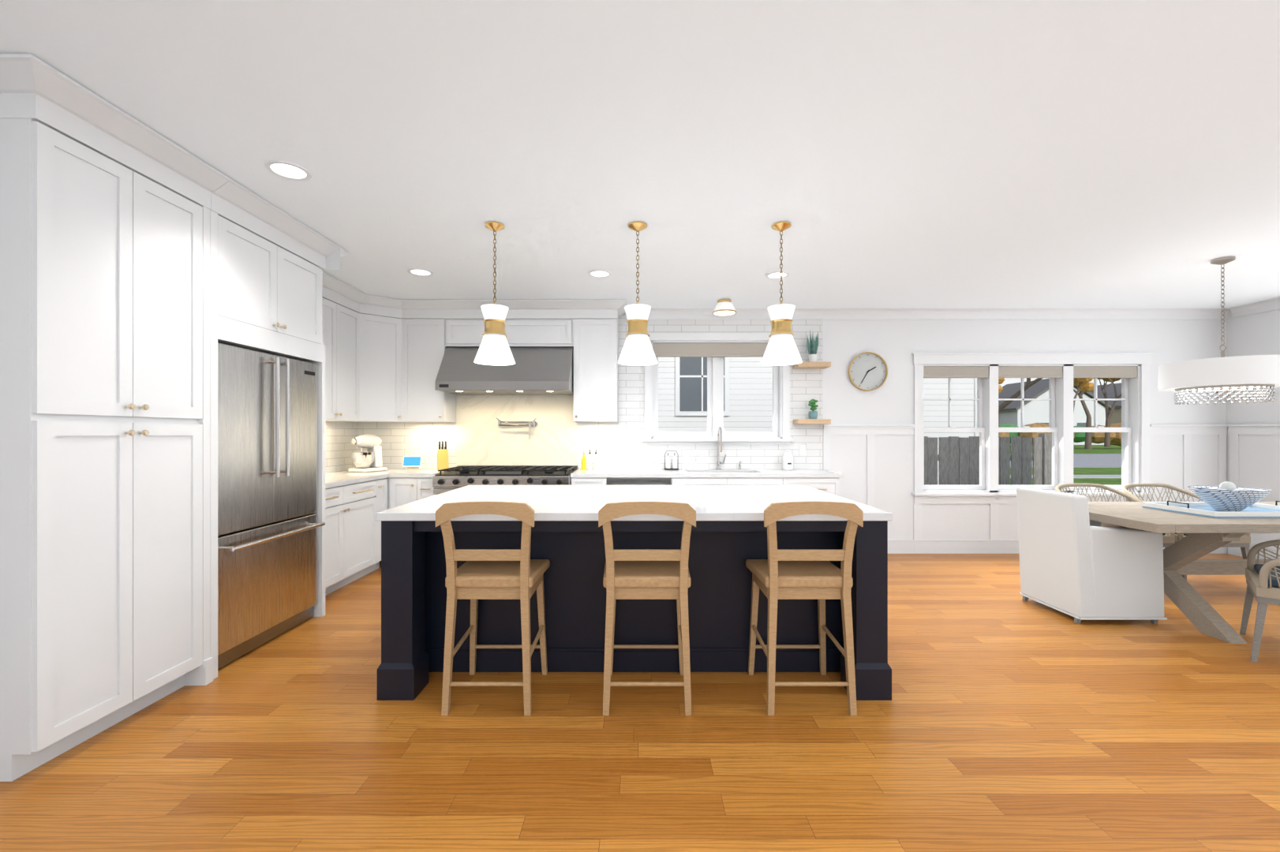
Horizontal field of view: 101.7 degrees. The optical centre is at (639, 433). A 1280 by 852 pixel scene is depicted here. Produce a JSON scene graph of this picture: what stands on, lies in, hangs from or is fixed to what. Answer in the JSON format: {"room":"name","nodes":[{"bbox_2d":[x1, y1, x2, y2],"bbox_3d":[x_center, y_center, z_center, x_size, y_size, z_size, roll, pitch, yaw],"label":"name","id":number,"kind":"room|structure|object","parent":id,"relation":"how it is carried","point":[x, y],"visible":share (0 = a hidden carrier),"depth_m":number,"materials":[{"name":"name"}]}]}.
{"room":"kitchen","nodes":[
{"label":"kitchen","id":0,"kind":"room"},
{"bbox_2d":[0,0,1279,308],"bbox_3d":[1.645,-1.395,1.525,9.830,0.100,8.650,0,0,0],"label":"ceiling","id":1,"kind":"structure","parent":0,"point":[915,154],"depth_m":2.33,"materials":[{"name":"white paint"}]},
{"bbox_2d":[264,160,311,180],"bbox_3d":[-1.790,-1.341,2.654,0.200,0.007,0.200,0,0,0],"label":"recessed light","id":2,"kind":"object","parent":1,"relation":"in","point":[286,170],"visible":1,"depth_m":2.65,"materials":[{"name":"white plastic"}]},
{"bbox_2d":[407,268,433,276],"bbox_3d":[-1.820,-1.341,4.320,0.200,0.007,0.200,0,0,0],"label":"recessed light","id":3,"kind":"object","parent":1,"relation":"in","point":[416,271],"visible":1,"depth_m":4.31,"materials":[{"name":"white plastic"}]},
{"bbox_2d":[473,220,515,365],"bbox_3d":[-0.934,-0.900,3.350,0.262,0.886,0.262,0,0,0],"label":"pendant light","id":4,"kind":"object","parent":1,"relation":"hanging from","point":[494,349],"visible":1,"depth_m":3.29,"materials":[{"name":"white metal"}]},
{"bbox_2d":[587,269,611,277],"bbox_3d":[-0.337,-1.341,4.360,0.200,0.007,0.200,0,0,0],"label":"recessed light","id":5,"kind":"object","parent":1,"relation":"in","point":[594,273],"visible":1,"depth_m":4.35,"materials":[{"name":"white plastic"}]},
{"bbox_2d":[617,220,658,365],"bbox_3d":[-0.015,-0.900,3.350,0.262,0.886,0.262,0,0,0],"label":"pendant light","id":6,"kind":"object","parent":1,"relation":"hanging from","point":[637,349],"visible":1,"depth_m":3.29,"materials":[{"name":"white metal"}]},
{"bbox_2d":[712,299,736,316],"bbox_3d":[0.850,-1.278,5.240,0.236,0.130,0.236,0,0,0],"label":"ceiling light","id":7,"kind":"object","parent":1,"relation":"attached to","point":[724,307],"depth_m":5.17,"materials":[{"name":"white glass"}]},
{"bbox_2d":[765,271,789,279],"bbox_3d":[1.160,-1.341,4.400,0.200,0.007,0.200,0,0,0],"label":"recessed light","id":8,"kind":"object","parent":1,"relation":"in","point":[775,275],"visible":0.94,"depth_m":4.39,"materials":[{"name":"white plastic"}]},
{"bbox_2d":[760,220,802,365],"bbox_3d":[0.909,-0.900,3.350,0.262,0.886,0.262,0,0,0],"label":"pendant light","id":9,"kind":"object","parent":1,"relation":"hanging from","point":[781,349],"visible":1,"depth_m":3.29,"materials":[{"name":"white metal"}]},
{"bbox_2d":[1157,256,1279,404],"bbox_3d":[4.475,-0.790,4.000,0.704,1.106,0.704,0,0,0],"label":"chandelier","id":10,"kind":"object","parent":1,"relation":"hanging from","point":[1260,372],"visible":1,"depth_m":3.84,"materials":[{"name":"silver metal"}]},
{"bbox_2d":[0,553,1279,851],"bbox_3d":[1.645,1.345,1.525,9.830,0.100,8.650,0,0,0],"label":"floor","id":11,"kind":"structure","parent":0,"point":[1009,724],"depth_m":2.11,"materials":[{"name":"brown wood"}]},
{"bbox_2d":[0,53,230,782],"bbox_3d":[-2.604,-0.022,2.281,0.919,2.634,0.893,0,0,0],"label":"cabinet","id":12,"kind":"object","parent":11,"relation":"on","point":[105,220],"depth_m":2.16,"materials":[{"name":"white wood"}]},
{"bbox_2d":[217,342,325,669],"bbox_3d":[-2.591,0.395,3.230,0.788,1.776,0.894,0,0,0],"label":"fridge","id":13,"kind":"object","parent":11,"relation":"on","point":[267,403],"visible":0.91,"depth_m":3.13,"materials":[{"name":"silver metal"}]},
{"bbox_2d":[210,178,348,679],"bbox_3d":[-2.604,-0.022,3.280,0.919,2.634,1.100,0,0,0],"label":"tall cabinet","id":14,"kind":"object","parent":11,"relation":"on","point":[267,266],"visible":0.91,"depth_m":3.11,"materials":[{"name":"white wood"}]},
{"bbox_2d":[325,478,387,595],"bbox_3d":[-2.730,0.859,4.383,0.668,0.872,1.309,0,0,0],"label":"base cabinet","id":15,"kind":"object","parent":11,"relation":"on","point":[353,531],"visible":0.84,"depth_m":4.42,"materials":[{"name":"white wood"}]},
{"bbox_2d":[435,501,550,715],"bbox_3d":[-0.708,0.803,2.596,0.444,0.986,0.457,0,0,0],"label":"stool","id":16,"kind":"object","parent":11,"relation":"on","point":[487,574],"visible":1,"depth_m":2.42,"materials":[{"name":"brown wood"}]},
{"bbox_2d":[432,465,577,495],"bbox_3d":[-1.319,0.818,5.250,1.297,0.955,0.765,0,0,0],"label":"range","id":17,"kind":"object","parent":11,"relation":"on","point":[458,477],"visible":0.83,"depth_m":4.96,"materials":[{"name":"silver metal"}]},
{"bbox_2d":[386,477,839,509],"bbox_3d":[-0.260,0.859,5.310,4.380,0.872,0.648,0,0,0],"label":"base cabinet","id":18,"kind":"object","parent":11,"relation":"on","point":[401,491],"visible":0.24,"depth_m":5.02,"materials":[{"name":"white"}]},
{"bbox_2d":[325,469,842,488],"bbox_3d":[-0.555,0.401,4.685,5.011,0.040,1.908,0,0,0],"label":"countertop","id":19,"kind":"structure","parent":18,"relation":"on","point":[334,479],"depth_m":5.01,"materials":[{"name":"stone"}]},
{"bbox_2d":[348,434,387,472],"bbox_3d":[-2.771,0.192,5.300,0.220,0.376,0.335,0,0,20],"label":"stand mixer","id":20,"kind":"object","parent":19,"relation":"on","point":[371,461],"visible":1,"depth_m":5.22,"materials":[{"name":"white plastic"}]},
{"bbox_2d":[402,456,422,468],"bbox_3d":[-2.405,0.300,5.513,0.190,0.130,0.085,0,0,-8],"label":"smart display","id":21,"kind":"object","parent":19,"relation":"on","point":[409,462],"visible":1,"depth_m":5.49,"materials":[{"name":"white plastic"}]},
{"bbox_2d":[437,441,449,470],"bbox_3d":[-2.077,0.228,5.484,0.100,0.304,0.228,0,0,-25],"label":"knife block","id":22,"kind":"object","parent":19,"relation":"on","point":[442,454],"visible":0.91,"depth_m":5.43,"materials":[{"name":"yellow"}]},
{"bbox_2d":[581,449,598,469],"bbox_3d":[-0.535,0.272,5.560,0.178,0.215,0.047,0,0,0],"label":"oil bottles","id":23,"kind":"object","parent":19,"relation":"on","point":[589,458],"visible":1,"depth_m":5.54,"materials":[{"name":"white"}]},
{"bbox_2d":[664,450,678,469],"bbox_3d":[0.335,0.279,5.560,0.150,0.202,0.080,0,0,0],"label":"soap caddy","id":24,"kind":"object","parent":19,"relation":"on","point":[668,461],"visible":1,"depth_m":5.54,"materials":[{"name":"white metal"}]},
{"bbox_2d":[715,426,741,469],"bbox_3d":[0.947,0.149,5.502,0.274,0.461,0.227,0,0,0],"label":"faucet","id":25,"kind":"object","parent":19,"relation":"on","point":[720,444],"visible":1,"depth_m":5.57,"materials":[{"name":"silver metal"}]},
{"bbox_2d":[782,449,793,470],"bbox_3d":[1.570,0.275,5.529,0.120,0.209,0.122,0,0,0],"label":"ceramic canister","id":26,"kind":"object","parent":19,"relation":"on","point":[787,458],"visible":1,"depth_m":5.48,"materials":[{"name":"white ceramic"}]},
{"bbox_2d":[376,485,892,700],"bbox_3d":[-0.028,0.838,3.201,2.503,0.914,1.372,0,0,0],"label":"kitchen island","id":27,"kind":"object","parent":11,"relation":"on","point":[730,530],"visible":0.84,"depth_m":2.85,"materials":[{"name":"black wood"}]},
{"bbox_2d":[606,477,670,485],"bbox_3d":[-0.010,0.861,5.292,0.620,0.868,0.656,0,0,0],"label":"dishwasher","id":28,"kind":"object","parent":11,"relation":"on","point":[610,480],"visible":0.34,"depth_m":5.01,"materials":[{"name":"silver metal"}]},
{"bbox_2d":[598,501,696,715],"bbox_3d":[0.033,0.803,2.596,0.444,0.986,0.457,0,0,0],"label":"stool","id":29,"kind":"object","parent":11,"relation":"on","point":[628,574],"visible":1,"depth_m":2.42,"materials":[{"name":"brown wood"}]},
{"bbox_2d":[745,501,863,715],"bbox_3d":[0.792,0.803,2.596,0.444,0.986,0.457,0,0,0],"label":"stool","id":30,"kind":"object","parent":11,"relation":"on","point":[786,574],"visible":1,"depth_m":2.42,"materials":[{"name":"brown wood"}]},
{"bbox_2d":[1016,487,1167,624],"bbox_3d":[3.245,0.859,3.800,0.628,0.878,0.568,0,0,0],"label":"slipcovered chair","id":31,"kind":"object","parent":11,"relation":"on","point":[1074,566],"visible":0.96,"depth_m":3.53,"materials":[{"name":"white fabric"}]},
{"bbox_2d":[1054,483,1175,548],"bbox_3d":[4.220,0.885,4.690,0.656,0.824,0.652,0,0,0],"label":"chair","id":32,"kind":"object","parent":11,"relation":"on","point":[1169,540],"visible":0.27,"depth_m":4.95,"materials":[{"name":"beige wicker"}]},
{"bbox_2d":[1088,501,1279,643],"bbox_3d":[4.380,0.925,3.730,2.400,0.740,1.060,0,0,0],"label":"dining table","id":33,"kind":"object","parent":11,"relation":"on","point":[1206,535],"visible":0.56,"depth_m":3.46,"materials":[{"name":"brown wood"}]},
{"bbox_2d":[1141,501,1279,518],"bbox_3d":[4.180,0.517,3.670,0.800,0.074,0.500,0,0,0],"label":"table runner","id":34,"kind":"object","parent":33,"relation":"on","point":[1256,510],"visible":0.93,"depth_m":3.67,"materials":[{"name":"blue"}]},
{"bbox_2d":[1186,481,1272,512],"bbox_3d":[4.140,0.438,3.670,0.400,0.207,0.400,0,0,0],"label":"decorative bowl","id":35,"kind":"object","parent":34,"relation":"on","point":[1228,497],"visible":1,"depth_m":3.60,"materials":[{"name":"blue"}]},
{"bbox_2d":[1121,483,1250,580],"bbox_3d":[4.860,0.885,4.690,0.656,0.824,0.652,0,0,0],"label":"chair","id":36,"kind":"object","parent":11,"relation":"on","point":[1244,544],"visible":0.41,"depth_m":4.89,"materials":[{"name":"beige wicker"}]},
{"bbox_2d":[1239,539,1279,663],"bbox_3d":[3.911,0.885,2.939,0.653,0.824,0.656,0,0,45],"label":"chair","id":37,"kind":"object","parent":11,"relation":"on","point":[1263,581],"visible":1,"depth_m":2.95,"materials":[{"name":"grey wood"}]},
{"bbox_2d":[621,312,1226,539],"bbox_3d":[1.645,-0.025,5.750,9.830,2.640,0.200,0,0,0],"label":"wall","id":38,"kind":"structure","parent":0,"point":[896,341],"depth_m":5.65,"materials":[{"name":"white paint"}]},
{"bbox_2d":[322,271,627,422],"bbox_3d":[-1.597,-0.732,4.681,2.934,1.214,1.905,0,0,0],"label":"upper cabinet","id":39,"kind":"object","parent":38,"relation":"attached to","point":[383,356],"visible":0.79,"depth_m":5.30,"materials":[{"name":"white wood"}]},
{"bbox_2d":[434,347,573,394],"bbox_3d":[-1.335,-0.653,5.335,1.294,0.469,0.594,0,0,0],"label":"range hood","id":40,"kind":"object","parent":38,"relation":"attached to","point":[536,370],"visible":0.99,"depth_m":5.14,"materials":[{"name":"silver metal"}]},
{"bbox_2d":[325,316,823,473],"bbox_3d":[-0.545,-0.447,4.692,5.050,1.656,1.914,0,0,0],"label":"tile backsplash","id":41,"kind":"structure","parent":38,"relation":"attached to","point":[476,438],"depth_m":5.64,"materials":[{"name":"tile"}]},
{"bbox_2d":[496,418,537,439],"bbox_3d":[-1.320,-0.059,5.572,0.427,0.229,0.129,0,0,0],"label":"pot filler","id":42,"kind":"object","parent":41,"relation":"attached to","point":[533,423],"visible":1,"depth_m":5.56,"materials":[{"name":"silver metal"}]},
{"bbox_2d":[642,333,793,444],"bbox_3d":[0.833,-0.487,5.713,1.611,1.202,0.275,0,0,0],"label":"kitchen window","id":43,"kind":"structure","parent":38,"relation":"in","point":[715,365],"depth_m":5.65,"materials":[{"name":"white wood"}]},
{"bbox_2d":[653,343,767,357],"bbox_3d":[0.833,-0.914,5.677,1.379,0.149,0.038,0,0,0],"label":"roman shade","id":44,"kind":"object","parent":43,"relation":"attached to","point":[660,349],"visible":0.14,"depth_m":5.66,"materials":[{"name":"beige fabric"}]},
{"bbox_2d":[793,362,830,368],"bbox_3d":[1.827,-0.730,5.545,0.345,0.050,0.191,0,0,0],"label":"floating shelf","id":45,"kind":"object","parent":38,"relation":"attached to","point":[804,364],"visible":0.82,"depth_m":5.45,"materials":[{"name":"brown wood"}]},
{"bbox_2d":[806,331,818,362],"bbox_3d":[1.843,-0.941,5.541,0.109,0.370,0.113,0,0,-41],"label":"potted plant","id":46,"kind":"object","parent":45,"relation":"on","point":[812,349],"visible":0.9,"depth_m":5.52,"materials":[{"name":"green plant"}]},
{"bbox_2d":[793,419,830,424],"bbox_3d":[1.827,-0.130,5.545,0.345,0.050,0.191,0,0,0],"label":"floating shelf","id":47,"kind":"object","parent":38,"relation":"attached to","point":[798,421],"visible":1,"depth_m":5.45,"materials":[{"name":"brown wood"}]},
{"bbox_2d":[808,399,818,419],"bbox_3d":[1.841,-0.264,5.542,0.113,0.216,0.138,0,0,0],"label":"potted plant","id":48,"kind":"object","parent":47,"relation":"on","point":[813,414],"visible":0.97,"depth_m":5.51,"materials":[{"name":"green plant"}]},
{"bbox_2d":[847,351,887,391],"bbox_3d":[2.465,-0.675,5.631,0.420,0.420,0.035,0,0,0],"label":"wall clock","id":49,"kind":"object","parent":38,"relation":"attached to","point":[867,371],"visible":1,"depth_m":5.64,"materials":[{"name":"gold metal"}]},
{"bbox_2d":[625,297,1279,319],"bbox_3d":[1.645,-1.292,1.525,9.429,0.104,8.250,0,0,0],"label":"crown molding","id":50,"kind":"structure","parent":38,"relation":"attached to","point":[1271,305],"depth_m":5.63,"materials":[{"name":"white wood"}]},
{"bbox_2d":[823,424,1227,553],"bbox_3d":[4.172,0.596,5.635,4.374,1.398,0.030,0,0,0],"label":"trim","id":51,"kind":"structure","parent":38,"relation":"attached to","point":[917,545],"depth_m":5.64,"materials":[{"name":"white wood"}]},
{"bbox_2d":[911,352,1156,504],"bbox_3d":[4.242,-0.059,5.715,2.595,1.628,0.270,0,0,0],"label":"window","id":52,"kind":"structure","parent":38,"relation":"in","point":[1061,399],"depth_m":5.65,"materials":[{"name":"white wood"}]},
{"bbox_2d":[923,366,988,378],"bbox_3d":[3.437,-0.672,5.676,0.709,0.125,0.037,0,0,0],"label":"roman shade","id":53,"kind":"object","parent":52,"relation":"attached to","point":[929,372],"visible":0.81,"depth_m":5.66,"materials":[{"name":"beige fabric"}]},
{"bbox_2d":[998,366,1062,378],"bbox_3d":[4.243,-0.672,5.676,0.698,0.125,0.037,0,0,0],"label":"roman shade","id":54,"kind":"object","parent":52,"relation":"attached to","point":[1004,372],"visible":1,"depth_m":5.66,"materials":[{"name":"beige fabric"}]},
{"bbox_2d":[1073,366,1137,378],"bbox_3d":[5.056,-0.672,5.676,0.695,0.125,0.037,0,0,0],"label":"roman shade","id":55,"kind":"object","parent":52,"relation":"attached to","point":[1079,372],"visible":1,"depth_m":5.66,"materials":[{"name":"beige fabric"}]},
{"bbox_2d":[1226,309,1279,548],"bbox_3d":[6.460,-0.025,1.525,0.200,2.640,8.250,0,0,0],"label":"wall","id":56,"kind":"structure","parent":0,"point":[1259,334],"depth_m":5.37,"materials":[{"name":"white paint"}]},
{"bbox_2d":[1227,423,1279,559],"bbox_3d":[6.345,0.596,1.510,0.030,1.398,8.219,0,0,0],"label":"trim","id":57,"kind":"structure","parent":56,"relation":"attached to","point":[1234,431],"depth_m":5.52,"materials":[{"name":"white wood"}]},
{"label":"outside","id":58,"kind":"structure","parent":0,"visible":0},
{"bbox_2d":[1010,444,1121,485],"bbox_3d":[40.000,1.835,72.950,200.000,0.220,134.100,0,0,0],"label":"lawn","id":59,"kind":"structure","parent":58,"point":[1100,464],"depth_m":28.83,"materials":[{"name":"green plant"}]},
{"bbox_2d":[658,357,979,485],"bbox_3d":[-1.070,-3.000,15.250,16.460,9.410,10.100,0,0,0],"label":"neighboring house","id":60,"kind":"structure","parent":59,"relation":"on","point":[682,381],"depth_m":10.50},
{"bbox_2d":[924,434,1051,485],"bbox_3d":[4.744,0.868,7.630,2.588,1.746,0.120,0,0,0],"label":"fence","id":61,"kind":"object","parent":59,"relation":"on","point":[958,458],"visible":0.24,"depth_m":7.60,"materials":[{"name":"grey wood"}]},
{"bbox_2d":[998,378,1004,393],"bbox_3d":[35.652,-2.793,54.526,4.032,8.492,4.732,0,0,0],"label":"tree","id":62,"kind":"object","parent":59,"relation":"on","point":[1001,380],"visible":0.02,"depth_m":52.51,"materials":[{"name":"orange plant"}]},
{"bbox_2d":[998,378,1043,437],"bbox_3d":[15.161,-2.089,21.181,6.873,7.079,2.566,0,0,41],"label":"tree","id":63,"kind":"object","parent":59,"relation":"on","point":[1028,383],"visible":0.02,"depth_m":21.80,"materials":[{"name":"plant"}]},
{"bbox_2d":[998,378,1121,446],"bbox_3d":[60.135,-3.805,76.722,63.552,11.000,35.357,0,0,0],"label":"houses","id":64,"kind":"structure","parent":59,"relation":"on","point":[1036,413],"depth_m":80.00,"materials":[{"name":"painted siding"},{"name":"roof shingles"}]},
{"bbox_2d":[1073,381,1091,449],"bbox_3d":[42.116,-3.451,50.194,6.289,9.808,5.754,0,0,32],"label":"tree","id":65,"kind":"object","parent":59,"relation":"on","point":[1087,445],"visible":0.03,"depth_m":49.93,"materials":[{"name":"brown plant"}]},
{"bbox_2d":[1073,378,1093,412],"bbox_3d":[33.714,-2.709,41.125,4.626,8.322,7.052,0,0,31],"label":"tree","id":66,"kind":"object","parent":59,"relation":"on","point":[1082,384],"visible":0.15,"depth_m":42.18,"materials":[{"name":"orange plant"}]},
{"bbox_2d":[1097,378,1121,447],"bbox_3d":[53.207,-3.489,57.946,5.183,9.884,7.753,0,0,0],"label":"tree","id":67,"kind":"object","parent":59,"relation":"on","point":[1108,414],"visible":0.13,"depth_m":57.99,"materials":[{"name":"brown plant"}]}
]}

